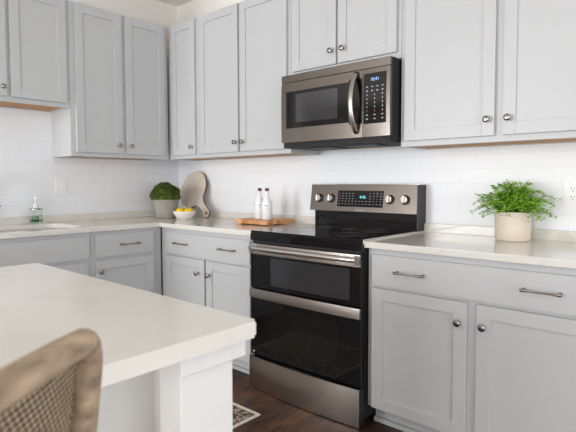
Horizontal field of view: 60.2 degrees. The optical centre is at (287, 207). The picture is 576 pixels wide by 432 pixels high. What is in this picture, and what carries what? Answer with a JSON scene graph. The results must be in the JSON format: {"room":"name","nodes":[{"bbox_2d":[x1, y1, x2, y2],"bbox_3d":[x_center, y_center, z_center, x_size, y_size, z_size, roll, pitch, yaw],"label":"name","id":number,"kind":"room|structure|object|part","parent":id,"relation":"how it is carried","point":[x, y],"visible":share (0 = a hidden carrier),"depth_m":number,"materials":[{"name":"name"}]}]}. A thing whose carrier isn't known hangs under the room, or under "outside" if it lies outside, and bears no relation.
{"room":"kitchen","nodes":[
{"label":"kitchen","id":0,"kind":"room"},
{"bbox_2d":[69,0,176,294],"bbox_3d":[-1.760,-0.351,3.626,0.100,2.740,2.450,2,4,42],"label":"wall","id":1,"kind":"structure","parent":0,"point":[152,11],"depth_m":4.15,"materials":[{"name":"white paint"}]},
{"bbox_2d":[0,0,69,111],"bbox_3d":[-1.838,-1.026,3.160,0.346,0.724,0.776,2,4,42],"label":"upper cabinet","id":2,"kind":"object","parent":1,"relation":"attached to","point":[34,56],"visible":1,"depth_m":3.20,"materials":[{"name":"grey paint"}]},
{"bbox_3d":[-1.861,-1.025,2.935,0.020,0.684,0.350,2,4,42],"label":"door","id":3,"kind":"part","parent":2,"relation":"part of","materials":[{"name":"grey paint"}]},
{"bbox_3d":[-1.858,-0.677,3.196,0.264,0.010,0.739,2,4,42],"label":"panel","id":4,"kind":"part","parent":2,"relation":"part of","materials":[{"name":"brown wood"}]},
{"bbox_2d":[55,179,66,193],"bbox_3d":[-1.665,-0.154,3.646,0.012,0.116,0.080,2,4,42],"label":"wall switch","id":5,"kind":"object","parent":1,"relation":"attached to","point":[60,184],"visible":1,"depth_m":3.64,"materials":[{"name":"white plastic"}]},
{"bbox_2d":[0,107,178,217],"bbox_3d":[-1.754,-0.302,3.555,0.008,0.850,2.350,2,4,42],"label":"backsplash","id":6,"kind":"structure","parent":1,"relation":"attached to","point":[29,169],"depth_m":3.63,"materials":[{"name":"white tile"}]},
{"bbox_2d":[51,0,167,160],"bbox_3d":[-1.315,-0.895,3.751,0.346,1.047,0.788,2,4,42],"label":"upper cabinet","id":7,"kind":"object","parent":1,"relation":"attached to","point":[118,110],"visible":1,"depth_m":3.60,"materials":[{"name":"grey paint"}]},
{"bbox_3d":[-1.340,-0.894,3.524,0.020,1.008,0.346,2,4,42],"label":"door","id":8,"kind":"part","parent":7,"relation":"part of","materials":[{"name":"grey paint"}]},
{"bbox_3d":[-1.335,-0.384,3.795,0.264,0.010,0.750,2,4,42],"label":"panel","id":9,"kind":"part","parent":7,"relation":"part of","materials":[{"name":"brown wood"}]},
{"bbox_3d":[-1.091,-0.908,3.802,0.020,1.008,0.340,2,4,42],"label":"door","id":10,"kind":"part","parent":7,"relation":"part of","materials":[{"name":"grey paint"}]},
{"bbox_2d":[156,0,192,6],"bbox_3d":[-1.811,-1.609,0.347,11.100,0.100,7.300,2,4,42],"label":"ceiling","id":11,"kind":"structure","parent":0,"point":[176,3],"depth_m":4.25,"materials":[{"name":"white paint"}]},
{"bbox_2d":[177,0,404,151],"bbox_3d":[0.851,-0.318,2.866,4.806,2.740,0.100,2,4,42],"label":"wall","id":12,"kind":"structure","parent":0,"point":[193,9],"depth_m":4.12,"materials":[{"name":"white paint"}]},
{"bbox_2d":[168,17,227,160],"bbox_3d":[-0.727,-0.906,3.944,0.372,1.047,0.354,2,4,42],"label":"upper cabinet","id":13,"kind":"object","parent":12,"relation":"attached to","point":[182,37],"visible":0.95,"depth_m":3.83,"materials":[{"name":"grey paint"}]},
{"bbox_3d":[-0.806,-0.902,3.857,0.372,1.047,0.018,2,4,42],"label":"frame","id":14,"kind":"part","parent":13,"relation":"part of","materials":[{"name":"grey paint"}]},
{"bbox_3d":[-0.804,-0.910,3.829,0.288,1.008,0.020,2,4,42],"label":"door","id":15,"kind":"part","parent":13,"relation":"part of","materials":[{"name":"grey paint"}]},
{"bbox_3d":[-0.708,-0.395,3.991,0.335,0.010,0.273,2,4,42],"label":"panel","id":16,"kind":"part","parent":13,"relation":"part of","materials":[{"name":"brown wood"}]},
{"bbox_2d":[198,0,320,158],"bbox_3d":[-0.242,-0.886,3.511,0.928,1.047,0.354,2,4,42],"label":"upper cabinet","id":17,"kind":"object","parent":12,"relation":"attached to","point":[244,47],"visible":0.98,"depth_m":3.37,"materials":[{"name":"grey paint"}]},
{"bbox_3d":[-0.498,-0.897,3.555,0.422,1.008,0.020,2,4,42],"label":"door","id":18,"kind":"part","parent":17,"relation":"part of","materials":[{"name":"grey paint"}]},
{"bbox_3d":[-0.223,-0.375,3.557,0.891,0.010,0.273,2,4,42],"label":"panel","id":19,"kind":"part","parent":17,"relation":"part of","materials":[{"name":"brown wood"}]},
{"bbox_3d":[-0.166,-0.883,3.259,0.430,1.008,0.020,2,4,42],"label":"door","id":20,"kind":"part","parent":17,"relation":"part of","materials":[{"name":"grey paint"}]},
{"bbox_2d":[291,0,401,74],"bbox_3d":[0.391,-1.090,2.933,0.769,0.584,0.354,2,4,42],"label":"upper cabinet","id":21,"kind":"object","parent":12,"relation":"attached to","point":[324,33],"visible":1,"depth_m":2.81,"materials":[{"name":"grey paint"}]},
{"bbox_3d":[0.154,-1.103,2.960,0.335,0.540,0.020,2,4,42],"label":"door","id":22,"kind":"part","parent":21,"relation":"part of","materials":[{"name":"grey paint"}]},
{"bbox_2d":[281,56,401,150],"bbox_3d":[0.350,-0.572,2.912,0.758,0.442,0.463,2,4,42],"label":"microwave","id":23,"kind":"object","parent":21,"relation":"attached to","point":[356,105],"visible":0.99,"depth_m":2.74,"materials":[{"name":"silver metal"}]},
{"bbox_3d":[0.185,-0.565,2.857,0.586,0.356,0.032,2,4,42],"label":"door","id":24,"kind":"part","parent":23,"relation":"part of","materials":[{"name":"silver metal"}]},
{"bbox_3d":[0.348,-0.562,2.654,0.030,0.332,0.076,2,4,42],"label":"handle","id":25,"kind":"part","parent":23,"relation":"part of","materials":[{"name":"silver metal"}]},
{"bbox_3d":[0.468,-0.553,2.607,0.166,0.356,0.029,2,4,42],"label":"control panel","id":26,"kind":"part","parent":23,"relation":"part of","materials":[{"name":"silver metal"}]},
{"bbox_3d":[0.430,-1.091,2.714,0.377,0.540,0.020,2,4,42],"label":"door","id":27,"kind":"part","parent":21,"relation":"part of","materials":[{"name":"grey paint"}]},
{"bbox_2d":[179,143,575,230],"bbox_3d":[0.818,-0.096,2.834,4.798,0.500,0.008,2,4,42],"label":"backsplash","id":28,"kind":"structure","parent":12,"relation":"attached to","point":[452,178],"depth_m":2.86,"materials":[{"name":"white tile"}]},
{"bbox_2d":[401,0,575,149],"bbox_3d":[1.059,-0.830,2.348,1.020,1.047,0.354,2,4,42],"label":"upper cabinet","id":29,"kind":"object","parent":12,"relation":"attached to","point":[476,73],"visible":1,"depth_m":2.29,"materials":[{"name":"grey paint"}]},
{"bbox_3d":[0.779,-0.842,2.414,0.458,1.008,0.020,2,4,42],"label":"door","id":30,"kind":"part","parent":29,"relation":"part of","materials":[{"name":"grey paint"}]},
{"bbox_3d":[0.912,-0.406,2.284,0.032,0.032,0.030,2,4,42],"label":"knob","id":31,"kind":"part","parent":29,"relation":"part of","materials":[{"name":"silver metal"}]},
{"bbox_3d":[1.079,-0.319,2.394,0.983,0.010,0.273,2,4,42],"label":"panel","id":32,"kind":"part","parent":29,"relation":"part of","materials":[{"name":"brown wood"}]},
{"bbox_3d":[0.982,-0.404,2.222,0.032,0.032,0.030,2,4,42],"label":"knob","id":33,"kind":"part","parent":29,"relation":"part of","materials":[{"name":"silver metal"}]},
{"bbox_3d":[1.152,-0.826,2.081,0.470,1.008,0.020,2,4,42],"label":"door","id":34,"kind":"part","parent":29,"relation":"part of","materials":[{"name":"grey paint"}]},
{"bbox_2d":[563,181,575,205],"bbox_3d":[1.349,-0.067,2.350,0.080,0.116,0.009,2,4,42],"label":"wall outlet","id":35,"kind":"object","parent":12,"relation":"attached to","point":[569,186],"visible":1,"depth_m":2.36,"materials":[{"name":"white plastic"}]},
{"bbox_2d":[569,186,575,191],"bbox_3d":[1.347,-0.087,2.347,0.034,0.029,0.004,2,4,42],"label":"socket","id":36,"kind":"object","parent":35,"relation":"attached to","point":[571,188],"depth_m":2.35,"materials":[{"name":"white plastic"}]},
{"bbox_2d":[569,194,575,200],"bbox_3d":[1.347,-0.047,2.349,0.034,0.029,0.004,2,4,42],"label":"socket","id":37,"kind":"object","parent":35,"relation":"attached to","point":[572,197],"depth_m":2.35,"materials":[{"name":"white plastic"}]},
{"bbox_2d":[232,368,403,431],"bbox_3d":[-1.805,1.228,0.489,11.100,0.100,7.300,2,4,42],"label":"floor","id":38,"kind":"structure","parent":0,"point":[277,415],"depth_m":2.52,"materials":[{"name":"brown wood"}]},
{"bbox_2d":[0,228,90,276],"bbox_3d":[-1.812,0.607,3.054,0.630,0.884,0.966,2,4,42],"label":"base cabinet","id":39,"kind":"object","parent":38,"relation":"on","point":[69,252],"visible":0.24,"depth_m":3.01,"materials":[{"name":"grey paint"}]},
{"bbox_3d":[-1.583,0.274,2.837,0.020,0.145,0.915,2,4,42],"label":"drawer","id":40,"kind":"part","parent":39,"relation":"part of","materials":[{"name":"grey paint"}]},
{"bbox_3d":[-1.431,0.652,3.025,0.020,0.585,0.444,2,4,42],"label":"door","id":41,"kind":"part","parent":39,"relation":"part of","materials":[{"name":"grey paint"}]},
{"bbox_2d":[0,216,306,238],"bbox_3d":[-1.077,0.144,3.130,1.594,0.030,2.096,2,4,42],"label":"countertop","id":42,"kind":"structure","parent":39,"relation":"on","point":[197,223],"depth_m":3.36,"materials":[{"name":"beige stone"}]},
{"bbox_2d":[29,197,42,223],"bbox_3d":[-1.754,0.020,3.454,0.086,0.188,0.086,2,4,42],"label":"soap dispenser","id":43,"kind":"object","parent":42,"relation":"on","point":[35,213],"visible":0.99,"depth_m":3.43,"materials":[{"name":"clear glass"}]},
{"bbox_2d":[29,208,42,223],"bbox_3d":[-1.754,0.056,3.456,0.082,0.116,0.082,2,4,42],"label":"glass jar","id":44,"kind":"object","parent":42,"relation":"on","point":[35,214],"depth_m":3.42,"materials":[{"name":"green"}]},
{"bbox_2d":[0,210,154,224],"bbox_3d":[-1.663,0.079,3.652,0.020,0.050,2.096,2,4,42],"label":"backsplash","id":45,"kind":"structure","parent":42,"relation":"on","point":[130,214],"depth_m":3.74,"materials":[{"name":"beige stone"}]},
{"bbox_2d":[149,182,180,218],"bbox_3d":[-0.988,-0.063,3.995,0.260,0.297,0.260,2,4,42],"label":"potted plant","id":46,"kind":"object","parent":42,"relation":"on","point":[165,197],"visible":0.99,"depth_m":3.92,"materials":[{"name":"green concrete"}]},
{"bbox_2d":[152,200,178,218],"bbox_3d":[-0.986,0.001,3.998,0.214,0.168,0.214,2,4,42],"label":"pot","id":47,"kind":"object","parent":42,"relation":"on","point":[163,209],"depth_m":3.92,"materials":[{"name":"beige ceramic"}]},
{"bbox_2d":[172,211,195,218],"bbox_3d":[-0.816,0.058,3.909,0.186,0.062,0.182,2,4,42],"label":"bowl","id":48,"kind":"object","parent":42,"relation":"on","point":[179,215],"visible":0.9,"depth_m":3.85,"materials":[{"name":"white ceramic"}]},
{"bbox_2d":[180,171,210,217],"bbox_3d":[-0.754,-0.115,4.152,0.116,0.383,0.452,-3,4,-44],"label":"serving board","id":49,"kind":"object","parent":42,"relation":"on","point":[194,187],"visible":0.95,"depth_m":4.16,"materials":[{"name":"brown wood"}]},
{"bbox_2d":[184,209,314,223],"bbox_3d":[-0.377,0.064,3.894,1.574,0.050,0.020,2,4,42],"label":"backsplash","id":50,"kind":"structure","parent":42,"relation":"on","point":[221,214],"depth_m":3.83,"materials":[{"name":"beige stone"}]},
{"bbox_2d":[235,217,292,225],"bbox_3d":[-0.164,0.095,3.435,0.300,0.034,0.270,2,4,42],"label":"wood block","id":51,"kind":"object","parent":42,"relation":"on","point":[253,220],"visible":0.92,"depth_m":3.35,"materials":[{"name":"brown wood"}]},
{"bbox_2d":[254,188,262,218],"bbox_3d":[-0.195,-0.028,3.435,0.073,0.212,0.073,2,4,42],"label":"bottle","id":52,"kind":"object","parent":51,"relation":"on","point":[258,202],"visible":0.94,"depth_m":3.41,"materials":[{"name":"white glass"}]},
{"bbox_2d":[262,188,272,219],"bbox_3d":[-0.142,-0.025,3.360,0.073,0.212,0.073,2,4,42],"label":"bottle","id":53,"kind":"object","parent":51,"relation":"on","point":[267,214],"visible":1,"depth_m":3.33,"materials":[{"name":"white glass"}]},
{"bbox_2d":[0,328,102,431],"bbox_3d":[-0.446,0.655,0.414,0.499,1.049,0.482,0,3,7],"label":"counter stool","id":54,"kind":"object","parent":38,"relation":"on","point":[55,386],"visible":1,"depth_m":0.50,"materials":[{"name":"brown wood"}]},
{"bbox_3d":[-0.272,0.300,0.376,0.049,0.269,0.426,0,3,7],"label":"cane panel","id":55,"kind":"part","parent":54,"relation":"part of","materials":[{"name":"beige wicker"}]},
{"bbox_2d":[90,227,161,294],"bbox_3d":[-1.302,0.579,3.599,0.661,0.884,0.526,2,4,42],"label":"base cabinet","id":56,"kind":"object","parent":38,"relation":"on","point":[127,257],"visible":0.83,"depth_m":3.39,"materials":[{"name":"grey paint"}]},
{"bbox_3d":[-1.103,0.246,3.372,0.020,0.145,0.434,2,4,42],"label":"drawer","id":57,"kind":"part","parent":56,"relation":"part of","materials":[{"name":"grey paint"}]},
{"bbox_3d":[-1.103,0.633,3.391,0.020,0.585,0.434,2,4,42],"label":"door","id":58,"kind":"part","parent":56,"relation":"part of","materials":[{"name":"grey paint"}]},
{"bbox_3d":[-1.069,0.244,3.371,0.032,0.015,0.148,2,4,42],"label":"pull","id":59,"kind":"part","parent":56,"relation":"part of","materials":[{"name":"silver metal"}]},
{"bbox_2d":[97,341,245,431],"bbox_3d":[-1.327,0.738,0.467,1.052,0.880,2.542,2,4,42],"label":"kitchen island","id":60,"kind":"object","parent":38,"relation":"on","point":[194,394],"visible":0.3,"depth_m":1.02,"materials":[{"name":"white paint"}]},
{"bbox_2d":[0,263,255,387],"bbox_3d":[-1.359,0.283,0.410,1.114,0.034,2.650,2,4,42],"label":"island countertop","id":61,"kind":"structure","parent":60,"relation":"on","point":[140,332],"depth_m":1.02,"materials":[{"name":"beige stone"}]},
{"bbox_3d":[-0.242,0.724,1.135,0.138,0.836,0.045,2,4,42],"label":"link panel","id":62,"kind":"part","parent":60,"relation":"part of","materials":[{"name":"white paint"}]},
{"bbox_3d":[-0.186,0.729,1.039,0.072,0.835,0.132,2,4,42],"label":"corner post","id":63,"kind":"part","parent":60,"relation":"part of","materials":[{"name":"white paint"}]},
{"bbox_2d":[162,227,252,373],"bbox_3d":[-0.360,0.583,3.485,0.972,0.884,0.662,2,4,42],"label":"base cabinet","id":64,"kind":"object","parent":38,"relation":"on","point":[208,269],"visible":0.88,"depth_m":3.20,"materials":[{"name":"grey paint"}]},
{"bbox_3d":[-0.704,0.628,3.408,0.435,0.578,0.020,2,4,42],"label":"door","id":65,"kind":"part","parent":64,"relation":"part of","materials":[{"name":"grey paint"}]},
{"bbox_3d":[-0.544,0.257,3.245,0.867,0.147,0.020,2,4,42],"label":"drawer","id":66,"kind":"part","parent":64,"relation":"part of","materials":[{"name":"grey paint"}]},
{"bbox_3d":[-0.385,0.263,3.068,0.148,0.015,0.032,2,4,42],"label":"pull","id":67,"kind":"part","parent":64,"relation":"part of","materials":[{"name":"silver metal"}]},
{"bbox_3d":[-0.374,0.642,3.112,0.412,0.578,0.020,2,4,42],"label":"door","id":68,"kind":"part","parent":64,"relation":"part of","materials":[{"name":"grey paint"}]},
{"bbox_3d":[-0.501,1.021,3.349,0.972,0.022,0.017,2,4,42],"label":"shoe moulding","id":69,"kind":"part","parent":64,"relation":"part of","materials":[{"name":"grey paint"}]},
{"bbox_2d":[232,402,260,428],"bbox_3d":[-0.671,1.068,2.547,0.776,0.008,0.724,2,4,42],"label":"rug","id":70,"kind":"object","parent":38,"relation":"on","point":[241,415],"visible":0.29,"depth_m":2.55,"materials":[{"name":"beige fabric"}]},
{"bbox_2d":[248,184,425,427],"bbox_3d":[0.267,0.460,2.873,0.781,1.187,0.706,2,4,42],"label":"range","id":71,"kind":"object","parent":38,"relation":"on","point":[309,291],"visible":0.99,"depth_m":2.66,"materials":[{"name":"black metal"}]},
{"bbox_3d":[0.046,0.243,2.613,0.724,0.026,0.041,2,4,42],"label":"handle","id":72,"kind":"part","parent":71,"relation":"part of","materials":[{"name":"silver metal"}]},
{"bbox_3d":[0.060,0.503,2.641,0.760,0.052,0.017,2,4,42],"label":"handle","id":73,"kind":"part","parent":71,"relation":"part of","materials":[{"name":"silver metal"}]},
{"bbox_3d":[0.060,0.246,2.629,0.762,0.059,0.014,2,4,42],"label":"rail","id":74,"kind":"part","parent":71,"relation":"part of","materials":[{"name":"silver metal"}]},
{"bbox_3d":[0.065,0.967,2.668,0.763,0.188,0.061,2,4,42],"label":"storage drawer","id":75,"kind":"part","parent":71,"relation":"part of","materials":[{"name":"silver metal"}]},
{"bbox_3d":[0.075,0.670,2.666,0.762,0.388,0.027,2,4,42],"label":"door","id":76,"kind":"part","parent":71,"relation":"part of","materials":[{"name":"black glass"}]},
{"bbox_3d":[0.075,0.344,2.650,0.762,0.257,0.027,2,4,42],"label":"door","id":77,"kind":"part","parent":71,"relation":"part of","materials":[{"name":"black glass"}]},
{"bbox_2d":[251,224,415,242],"bbox_3d":[0.264,0.141,2.852,0.768,0.017,0.589,2,4,42],"label":"cooktop","id":78,"kind":"object","parent":71,"relation":"in","point":[309,233],"depth_m":2.76,"materials":[{"name":"black glass"}]},
{"bbox_3d":[0.473,-0.142,3.078,0.776,0.005,0.078,2,4,42],"label":"cap trim","id":79,"kind":"part","parent":71,"relation":"part of","materials":[{"name":"silver metal"}]},
{"bbox_3d":[0.588,-0.047,2.895,0.045,0.045,0.020,2,-4,42],"label":"knob","id":80,"kind":"part","parent":71,"relation":"part of","materials":[{"name":"silver metal"}]},
{"bbox_3d":[0.575,0.154,2.623,0.003,0.022,0.643,2,4,42],"label":"trim","id":81,"kind":"part","parent":71,"relation":"part of","materials":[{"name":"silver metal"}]},
{"bbox_3d":[0.662,-0.044,2.829,0.045,0.045,0.020,2,-4,42],"label":"knob","id":82,"kind":"part","parent":71,"relation":"part of","materials":[{"name":"silver metal"}]},
{"bbox_2d":[368,248,575,431],"bbox_3d":[0.964,0.639,2.303,1.030,0.884,0.662,2,4,42],"label":"base cabinet","id":83,"kind":"object","parent":38,"relation":"on","point":[456,344],"visible":1,"depth_m":2.09,"materials":[{"name":"grey paint"}]},
{"bbox_3d":[0.823,1.077,2.166,1.030,0.022,0.017,2,4,42],"label":"shoe moulding","id":84,"kind":"part","parent":83,"relation":"part of","materials":[{"name":"grey paint"}]},
{"bbox_3d":[0.543,0.303,2.239,0.148,0.015,0.032,2,4,42],"label":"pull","id":85,"kind":"part","parent":83,"relation":"part of","materials":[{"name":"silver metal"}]},
{"bbox_3d":[0.583,0.685,2.258,0.464,0.587,0.020,2,4,42],"label":"door","id":86,"kind":"part","parent":83,"relation":"part of","materials":[{"name":"grey paint"}]},
{"bbox_3d":[0.715,0.487,2.096,0.032,0.032,0.030,2,4,42],"label":"knob","id":87,"kind":"part","parent":83,"relation":"part of","materials":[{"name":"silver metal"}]},
{"bbox_2d":[364,232,575,268],"bbox_3d":[0.964,0.182,2.283,1.034,0.030,0.640,2,4,42],"label":"countertop","id":88,"kind":"structure","parent":83,"relation":"on","point":[562,254],"depth_m":2.19,"materials":[{"name":"beige stone"}]},
{"bbox_2d":[424,223,575,241],"bbox_3d":[1.170,0.130,2.512,1.034,0.050,0.020,2,4,42],"label":"backsplash","id":89,"kind":"structure","parent":88,"relation":"on","point":[538,234],"depth_m":2.62,"materials":[{"name":"beige stone"}]},
{"bbox_2d":[470,179,559,241],"bbox_3d":[1.083,0.013,2.388,0.397,0.298,0.336,1,3,22],"label":"potted fern","id":90,"kind":"object","parent":88,"relation":"on","point":[513,222],"visible":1,"depth_m":2.35,"materials":[{"name":"green plant"}]},
{"bbox_3d":[0.770,0.313,2.071,0.970,0.147,0.020,2,4,42],"label":"drawer","id":91,"kind":"part","parent":83,"relation":"part of","materials":[{"name":"grey paint"}]},
{"bbox_3d":[0.792,0.491,2.027,0.032,0.032,0.030,2,4,42],"label":"knob","id":92,"kind":"part","parent":83,"relation":"part of","materials":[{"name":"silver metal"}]},
{"bbox_3d":[0.960,0.702,1.921,0.464,0.587,0.020,2,4,42],"label":"door","id":93,"kind":"part","parent":83,"relation":"part of","materials":[{"name":"grey paint"}]},
{"bbox_3d":[0.953,0.320,1.873,0.148,0.015,0.032,2,4,42],"label":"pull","id":94,"kind":"part","parent":83,"relation":"part of","materials":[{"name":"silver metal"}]},
{"bbox_2d":[494,211,531,241],"bbox_3d":[1.093,0.090,2.415,0.165,0.141,0.165,2,4,42],"label":"pot","id":95,"kind":"object","parent":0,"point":[514,228],"depth_m":2.35,"materials":[{"name":"beige ceramic"}]}
]}

